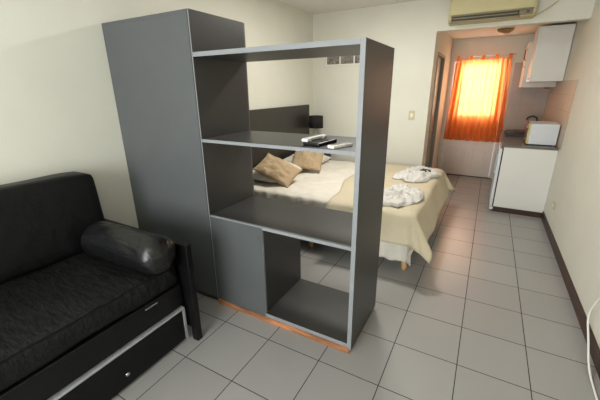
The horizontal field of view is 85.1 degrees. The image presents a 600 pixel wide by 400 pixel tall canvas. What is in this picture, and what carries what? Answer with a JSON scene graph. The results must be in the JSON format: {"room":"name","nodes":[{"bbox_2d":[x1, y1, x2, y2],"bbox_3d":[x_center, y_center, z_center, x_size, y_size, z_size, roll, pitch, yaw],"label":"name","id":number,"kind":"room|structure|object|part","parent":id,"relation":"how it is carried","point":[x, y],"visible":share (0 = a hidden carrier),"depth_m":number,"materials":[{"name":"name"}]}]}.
{"room":"studio apartment","nodes":[
{"label":"studio apartment","id":0,"kind":"room"},
{"bbox_2d":[0,0,312,227],"bbox_3d":[-1.560,-0.616,2.762,0.120,2.825,7.345,10,21,28],"label":"wall","id":1,"kind":"structure","parent":0,"point":[59,114],"depth_m":2.45,"materials":[{"name":"paint"}]},
{"bbox_2d":[249,105,308,167],"bbox_3d":[-0.510,-0.581,4.574,0.034,1.335,2.700,10,21,28],"label":"headboard","id":2,"kind":"object","parent":1,"relation":"attached to","point":[289,119],"visible":0.26,"depth_m":4.75,"materials":[{"name":"brown wood"}]},
{"bbox_2d":[278,0,418,13],"bbox_3d":[0.014,-1.730,1.446,3.763,0.100,7.345,10,21,28],"label":"ceiling","id":3,"kind":"structure","parent":0,"point":[310,6],"depth_m":4.59,"materials":[{"name":"white paint"}]},
{"bbox_2d":[111,174,599,399],"bbox_3d":[0.531,0.755,3.208,3.763,0.100,9.340,10,21,28],"label":"floor","id":4,"kind":"structure","parent":0,"point":[491,315],"depth_m":2.34,"materials":[{"name":"tile"}]},
{"bbox_2d":[0,171,202,399],"bbox_3d":[-1.683,0.657,1.592,1.083,1.167,2.050,10,21,28],"label":"sofa","id":5,"kind":"object","parent":4,"relation":"on","point":[75,324],"visible":0.91,"depth_m":1.94,"materials":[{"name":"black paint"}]},
{"bbox_2d":[0,171,104,283],"bbox_3d":[-2.031,0.321,1.683,0.291,0.580,1.945,10,21,28],"label":"backrest cushion","id":6,"kind":"object","parent":5,"relation":"on","point":[44,219],"depth_m":2.11,"materials":[{"name":"black leather"}]},
{"bbox_2d":[0,252,176,391],"bbox_3d":[-1.686,0.703,1.614,0.935,0.175,1.954,10,21,28],"label":"seat cushion","id":7,"kind":"object","parent":5,"relation":"on","point":[50,312],"depth_m":1.79,"materials":[{"name":"black fabric"}]},
{"bbox_3d":[-1.300,0.922,1.457,0.030,0.165,1.950,10,21,28],"label":"rail","id":8,"kind":"part","parent":5,"relation":"part of","materials":[{"name":"black paint"}]},
{"bbox_3d":[-1.288,1.142,1.525,0.023,0.240,1.928,10,21,28],"label":"drawer","id":9,"kind":"part","parent":5,"relation":"part of","materials":[{"name":"black paint"}]},
{"bbox_2d":[81,221,175,274],"bbox_3d":[-1.136,0.301,2.158,0.720,0.241,0.253,8,21,25],"label":"bolster","id":10,"kind":"object","parent":5,"relation":"on","point":[142,251],"visible":1,"depth_m":2.03,"materials":[{"name":"leather"}]},
{"bbox_3d":[-1.189,0.567,2.485,1.078,0.755,0.045,10,21,28],"label":"arm","id":11,"kind":"part","parent":5,"relation":"part of","materials":[{"name":"black paint"}]},
{"bbox_2d":[101,8,253,299],"bbox_3d":[-0.951,-0.323,2.869,0.923,2.190,0.601,10,21,28],"label":"wardrobe","id":12,"kind":"object","parent":4,"relation":"on","point":[168,99],"visible":0.8,"depth_m":2.49,"materials":[{"name":"grey wood"}]},
{"bbox_3d":[-0.982,-1.346,2.504,0.904,0.018,0.550,10,21,28],"label":"panel","id":13,"kind":"part","parent":12,"relation":"part of","materials":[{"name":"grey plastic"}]},
{"bbox_3d":[-0.569,-0.273,2.630,0.018,2.140,0.550,10,21,28],"label":"panel","id":14,"kind":"part","parent":12,"relation":"part of","materials":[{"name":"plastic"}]},
{"bbox_3d":[-0.623,-0.388,2.968,0.458,2.133,0.018,10,21,28],"label":"door","id":15,"kind":"part","parent":12,"relation":"part of","materials":[{"name":"grey wood"}]},
{"bbox_2d":[193,37,394,353],"bbox_3d":[-0.047,-0.040,2.399,1.173,1.937,0.561,10,21,28],"label":"shelf unit","id":16,"kind":"object","parent":4,"relation":"on","point":[256,239],"visible":1,"depth_m":2.33,"materials":[{"name":"wood"}]},
{"bbox_3d":[-0.471,0.509,2.520,0.481,0.739,0.020,10,21,28],"label":"cupboard door","id":17,"kind":"part","parent":16,"relation":"part of","materials":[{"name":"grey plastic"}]},
{"bbox_3d":[-0.066,-0.947,2.103,1.144,0.028,0.551,10,21,28],"label":"panel","id":18,"kind":"part","parent":16,"relation":"part of","materials":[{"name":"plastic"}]},
{"bbox_3d":[-0.061,-0.416,2.283,1.144,0.022,0.551,10,21,28],"label":"shelf","id":19,"kind":"part","parent":16,"relation":"part of","materials":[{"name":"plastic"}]},
{"bbox_3d":[-0.051,0.131,2.477,1.144,0.023,0.533,10,21,28],"label":"shelf","id":20,"kind":"part","parent":16,"relation":"part of","materials":[{"name":"plastic"}]},
{"bbox_3d":[0.162,0.854,2.590,0.663,0.028,0.551,10,21,28],"label":"panel","id":21,"kind":"part","parent":16,"relation":"part of","materials":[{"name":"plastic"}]},
{"bbox_2d":[302,134,336,146],"bbox_3d":[0.124,-0.376,2.054,0.125,0.047,0.215,14,24,37],"label":"telephone","id":22,"kind":"object","parent":16,"relation":"on","point":[322,140],"visible":1,"depth_m":2.02,"materials":[{"name":"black plastic"}]},
{"bbox_2d":[328,142,352,148],"bbox_3d":[0.239,-0.323,1.932,0.164,0.022,0.052,-15,23,-36],"label":"remote control","id":23,"kind":"object","parent":16,"relation":"on","point":[345,144],"visible":1,"depth_m":1.91,"materials":[{"name":"white plastic"}]},
{"bbox_3d":[0.455,0.032,2.133,0.028,1.912,0.551,10,21,28],"label":"panel","id":24,"kind":"part","parent":16,"relation":"part of","materials":[{"name":"plastic"}]},
{"bbox_2d":[254,193,406,269],"bbox_3d":[0.571,-0.006,4.381,2.122,0.588,1.894,10,21,28],"label":"bed","id":25,"kind":"object","parent":4,"relation":"on","point":[311,244],"visible":0.07,"depth_m":3.59,"materials":[{"name":"cotton fabric bedding"},{"name":"mattress fabric"},{"name":"wood"}]},
{"bbox_3d":[0.561,-0.177,4.328,2.103,0.229,1.894,10,21,28],"label":"mattress","id":26,"kind":"part","parent":25,"relation":"part of","materials":[{"name":"beige fabric"}]},
{"bbox_2d":[253,160,412,265],"bbox_3d":[0.620,-0.064,4.360,2.193,0.548,2.053,10,21,28],"label":"sheet","id":27,"kind":"object","parent":25,"relation":"on","point":[316,187],"visible":0.2,"depth_m":3.83,"materials":[{"name":"white fabric"}]},
{"bbox_2d":[253,153,301,187],"bbox_3d":[-0.272,-0.367,3.974,0.521,0.340,0.336,6,20,19],"label":"cushion","id":28,"kind":"object","parent":27,"relation":"on","point":[278,170],"visible":1,"depth_m":3.90,"materials":[{"name":"beige fabric"}]},
{"bbox_2d":[253,161,301,182],"bbox_3d":[-0.338,-0.374,4.277,0.498,0.215,0.760,8,21,25],"label":"pillow","id":29,"kind":"object","parent":27,"relation":"on","point":[256,175],"visible":0.2,"depth_m":3.99,"materials":[{"name":"white fabric"}]},
{"bbox_2d":[283,154,330,162],"bbox_3d":[0.104,-0.623,4.984,0.498,0.229,0.760,10,21,28],"label":"pillow","id":30,"kind":"object","parent":27,"relation":"on","point":[290,158],"visible":0.17,"depth_m":4.91,"materials":[{"name":"white fabric"}]},
{"bbox_2d":[292,151,323,170],"bbox_3d":[0.111,-0.585,4.557,0.456,0.277,0.339,4,19,13],"label":"cushion","id":31,"kind":"object","parent":27,"relation":"on","point":[303,159],"visible":0.74,"depth_m":4.48,"materials":[{"name":"beige fabric"}]},
{"bbox_2d":[326,164,455,262],"bbox_3d":[1.125,-0.051,4.025,1.306,0.382,2.342,10,21,28],"label":"bedspread","id":32,"kind":"object","parent":27,"relation":"on","point":[411,226],"visible":0.47,"depth_m":3.24,"materials":[{"name":"beige fabric"}]},
{"bbox_2d":[383,183,423,206],"bbox_3d":[1.014,-0.072,3.367,0.673,0.086,0.460,-16,24,-38],"label":"robe","id":33,"kind":"object","parent":32,"relation":"on","point":[398,195],"visible":0.78,"depth_m":3.28,"materials":[{"name":"white fabric"}]},
{"bbox_2d":[392,165,441,182],"bbox_3d":[1.514,-0.361,4.181,0.461,0.102,0.746,16,25,41],"label":"towel","id":34,"kind":"object","parent":32,"relation":"on","point":[418,174],"visible":1,"depth_m":4.07,"materials":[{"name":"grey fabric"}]},
{"bbox_3d":[1.028,0.604,3.219,0.062,0.170,0.062,10,21,28],"label":"leg","id":35,"kind":"part","parent":25,"relation":"part of","materials":[{"name":"brown wood"}]},
{"bbox_2d":[489,142,503,208],"bbox_3d":[3.129,-0.320,4.731,0.605,0.905,0.637,10,21,28],"label":"mini fridge","id":36,"kind":"object","parent":4,"relation":"on","point":[500,150],"visible":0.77,"depth_m":4.61,"materials":[{"name":"white metal"}]},
{"bbox_2d":[491,130,557,217],"bbox_3d":[3.488,-0.521,5.236,0.623,0.955,1.910,10,21,28],"label":"base cabinet","id":37,"kind":"object","parent":4,"relation":"on","point":[526,171],"depth_m":4.45,"materials":[{"name":"white paint"}]},
{"bbox_2d":[504,129,524,136],"bbox_3d":[3.600,-1.110,5.378,0.408,0.066,0.500,10,21,28],"label":"cooktop","id":38,"kind":"object","parent":37,"relation":"in","point":[518,132],"visible":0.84,"depth_m":5.25,"materials":[{"name":"black metal"}]},
{"bbox_2d":[500,130,557,150],"bbox_3d":[3.480,-0.960,5.088,0.616,0.029,1.910,10,21,28],"label":"countertop","id":39,"kind":"structure","parent":37,"relation":"on","point":[506,141],"depth_m":4.47,"materials":[{"name":"grey stone"}]},
{"bbox_2d":[523,121,559,145],"bbox_3d":[3.305,-0.924,4.507,0.348,0.280,0.450,10,21,28],"label":"microwave","id":40,"kind":"object","parent":37,"relation":"on","point":[536,132],"visible":1,"depth_m":4.33,"materials":[{"name":"white plastic"}]},
{"bbox_3d":[3.208,-0.968,4.622,0.022,0.268,0.330,10,21,28],"label":"door","id":41,"kind":"part","parent":40,"relation":"part of","materials":[{"name":"black plastic"}]},
{"bbox_3d":[3.098,-0.904,4.436,0.022,0.268,0.118,10,21,28],"label":"control panel","id":42,"kind":"part","parent":40,"relation":"part of","materials":[{"name":"beige plastic"}]},
{"bbox_2d":[587,297,599,399],"bbox_3d":[1.681,0.864,1.722,0.056,0.622,1.310,11,22,30],"label":"power cable","id":43,"kind":"object","parent":4,"relation":"on","point":[598,299],"visible":1,"depth_m":2.12,"materials":[{"name":"white plastic"}]},
{"bbox_3d":[0.337,-0.520,5.753,0.358,0.685,0.288,10,21,28],"label":"nightstand","id":44,"kind":"object","parent":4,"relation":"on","visible":0},
{"bbox_2d":[309,115,322,134],"bbox_3d":[0.268,-1.110,5.501,0.240,0.595,0.240,10,21,28],"label":"table lamp","id":45,"kind":"object","parent":44,"relation":"on","point":[315,121],"visible":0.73,"depth_m":5.35,"materials":[{"name":"black fabric"}]},
{"bbox_2d":[423,32,452,167],"bbox_3d":[2.373,-1.530,5.780,0.120,2.540,1.995,10,21,28],"label":"wall","id":46,"kind":"structure","parent":0,"point":[444,41],"depth_m":5.80,"materials":[{"name":"paint"}]},
{"bbox_2d":[425,52,444,167],"bbox_3d":[2.185,-1.254,5.499,0.136,2.200,0.800,10,21,28],"label":"door","id":47,"kind":"structure","parent":46,"relation":"in","point":[441,58],"depth_m":5.58,"materials":[{"name":"brown wood"}]},
{"bbox_2d":[312,0,594,166],"bbox_3d":[1.788,-1.372,4.887,3.523,2.825,0.140,10,21,28],"label":"wall","id":48,"kind":"structure","parent":0,"point":[412,28],"depth_m":4.85,"materials":[{"name":"paint"}]},
{"bbox_2d":[327,57,338,64],"bbox_3d":[0.531,-2.252,5.225,0.213,0.156,0.003,10,21,28],"label":"print","id":49,"kind":"object","parent":48,"relation":"attached to","point":[330,60],"depth_m":5.23},
{"bbox_2d":[326,55,359,65],"bbox_3d":[0.742,-2.218,5.119,0.725,0.190,0.015,10,21,28],"label":"wall frame","id":50,"kind":"object","parent":48,"relation":"attached to","point":[341,60],"visible":0.48,"depth_m":5.15,"materials":[{"name":"white plastic"}]},
{"bbox_2d":[341,56,353,63],"bbox_3d":[0.737,-2.217,5.116,0.213,0.156,0.003,10,21,28],"label":"print","id":51,"kind":"object","parent":48,"relation":"attached to","point":[344,59],"depth_m":5.12},
{"bbox_2d":[355,55,359,62],"bbox_3d":[0.943,-2.182,5.006,0.213,0.156,0.003,10,21,28],"label":"print","id":52,"kind":"object","parent":48,"relation":"attached to","point":[357,57],"depth_m":5.04},
{"bbox_2d":[408,111,414,119],"bbox_3d":[1.672,-1.269,4.898,0.085,0.135,0.014,10,21,28],"label":"light switch","id":53,"kind":"object","parent":48,"relation":"attached to","point":[411,113],"visible":1,"depth_m":4.90,"materials":[{"name":"beige plastic"}]},
{"bbox_2d":[448,0,558,25],"bbox_3d":[2.492,-2.344,3.921,1.276,0.322,0.212,10,21,28],"label":"air conditioner","id":54,"kind":"object","parent":48,"relation":"attached to","point":[461,12],"visible":1,"depth_m":3.96,"materials":[{"name":"beige plastic"}]},
{"bbox_2d":[451,10,519,21],"bbox_3d":[2.259,-2.253,4.014,0.730,0.051,0.058,10,21,28],"label":"outlet","id":55,"kind":"object","parent":54,"relation":"attached to","point":[490,14],"depth_m":3.98,"materials":[{"name":"brown"}]},
{"bbox_3d":[2.305,-2.235,3.966,0.880,0.084,0.042,10,21,28],"label":"louver frame","id":56,"kind":"part","parent":54,"relation":"part of","materials":[{"name":"brown"}]},
{"bbox_3d":[2.296,-2.359,3.920,0.890,0.175,0.009,10,21,28],"label":"panel","id":57,"kind":"part","parent":54,"relation":"part of","materials":[{"name":"beige plastic"}]},
{"bbox_3d":[2.625,-2.182,3.794,0.125,0.045,0.024,10,21,28],"label":"display panel","id":58,"kind":"part","parent":54,"relation":"part of","materials":[{"name":"brown"}]},
{"bbox_2d":[437,34,534,178],"bbox_3d":[3.594,-1.668,6.146,1.630,2.540,0.120,10,21,28],"label":"wall","id":59,"kind":"structure","parent":0,"point":[517,44],"depth_m":5.86,"materials":[{"name":"paint"}]},
{"bbox_2d":[439,57,512,178],"bbox_3d":[3.335,-1.546,6.324,0.960,2.200,0.150,10,21,28],"label":"door","id":60,"kind":"structure","parent":59,"relation":"in","point":[470,158],"depth_m":6.50,"materials":[{"name":"white wood"}]},
{"bbox_2d":[443,53,516,141],"bbox_3d":[3.310,-1.871,6.096,1.000,1.531,0.093,10,21,28],"label":"curtain","id":61,"kind":"object","parent":59,"relation":"hanging from","point":[477,105],"visible":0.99,"depth_m":6.08,"materials":[{"name":"orange fabric"}]},
{"bbox_3d":[3.296,-2.581,5.844,0.970,0.018,0.018,10,21,28],"label":"rod","id":62,"kind":"part","parent":61,"relation":"part of","materials":[{"name":"white plastic"}]},
{"bbox_2d":[503,62,548,129],"bbox_3d":[4.017,-1.816,5.767,0.567,1.145,0.008,10,21,28],"label":"tiles","id":63,"kind":"structure","parent":59,"relation":"attached to","point":[523,102],"depth_m":5.80,"materials":[{"name":"beige tile"}]},
{"bbox_2d":[518,41,555,88],"bbox_3d":[3.892,-2.180,5.327,0.483,0.690,0.631,10,21,28],"label":"upper cabinet","id":64,"kind":"object","parent":59,"relation":"attached to","point":[522,83],"visible":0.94,"depth_m":5.17,"materials":[{"name":"white paint"}]},
{"bbox_3d":[3.716,-2.219,5.416,0.020,0.670,0.628,10,21,28],"label":"door","id":65,"kind":"part","parent":64,"relation":"part of","materials":[{"name":"white wood"}]},
{"bbox_2d":[447,21,574,39],"bbox_3d":[3.123,-2.651,4.949,1.870,0.100,1.995,10,21,28],"label":"ceiling","id":66,"kind":"structure","parent":0,"point":[528,29],"depth_m":5.29,"materials":[{"name":"white paint"}]},
{"bbox_2d":[496,27,514,33],"bbox_3d":[3.088,-2.542,4.919,0.240,0.085,0.240,10,21,28],"label":"ceiling lamp","id":67,"kind":"object","parent":66,"relation":"attached to","point":[504,30],"visible":0.96,"depth_m":4.85,"materials":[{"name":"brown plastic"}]},
{"bbox_2d":[544,0,599,347],"bbox_3d":[2.106,-0.359,1.891,0.120,2.825,9.340,10,21,28],"label":"wall","id":68,"kind":"structure","parent":0,"point":[574,222],"depth_m":3.18,"materials":[{"name":"paint"}]},
{"bbox_2d":[526,24,575,81],"bbox_3d":[3.626,-2.113,4.780,0.416,0.720,0.550,10,21,28],"label":"upper cabinet","id":69,"kind":"object","parent":68,"relation":"attached to","point":[551,48],"visible":1,"depth_m":4.55,"materials":[{"name":"white paint"}]},
{"bbox_3d":[3.469,-2.139,4.862,0.022,0.720,0.548,10,21,28],"label":"door","id":70,"kind":"part","parent":69,"relation":"part of","materials":[{"name":"white paint"}]},
{"bbox_2d":[542,79,577,149],"bbox_3d":[3.749,-1.315,4.806,0.008,0.820,2.140,10,21,28],"label":"backsplash","id":71,"kind":"structure","parent":68,"relation":"attached to","point":[560,97],"depth_m":4.39,"materials":[{"name":"tile"}]},
{"bbox_2d":[541,211,599,378],"bbox_3d":[1.564,1.209,1.519,0.014,0.105,7.065,10,21,28],"label":"baseboard","id":72,"kind":"structure","parent":68,"relation":"attached to","point":[580,313],"depth_m":2.66,"materials":[{"name":"brown wood"}]}
]}

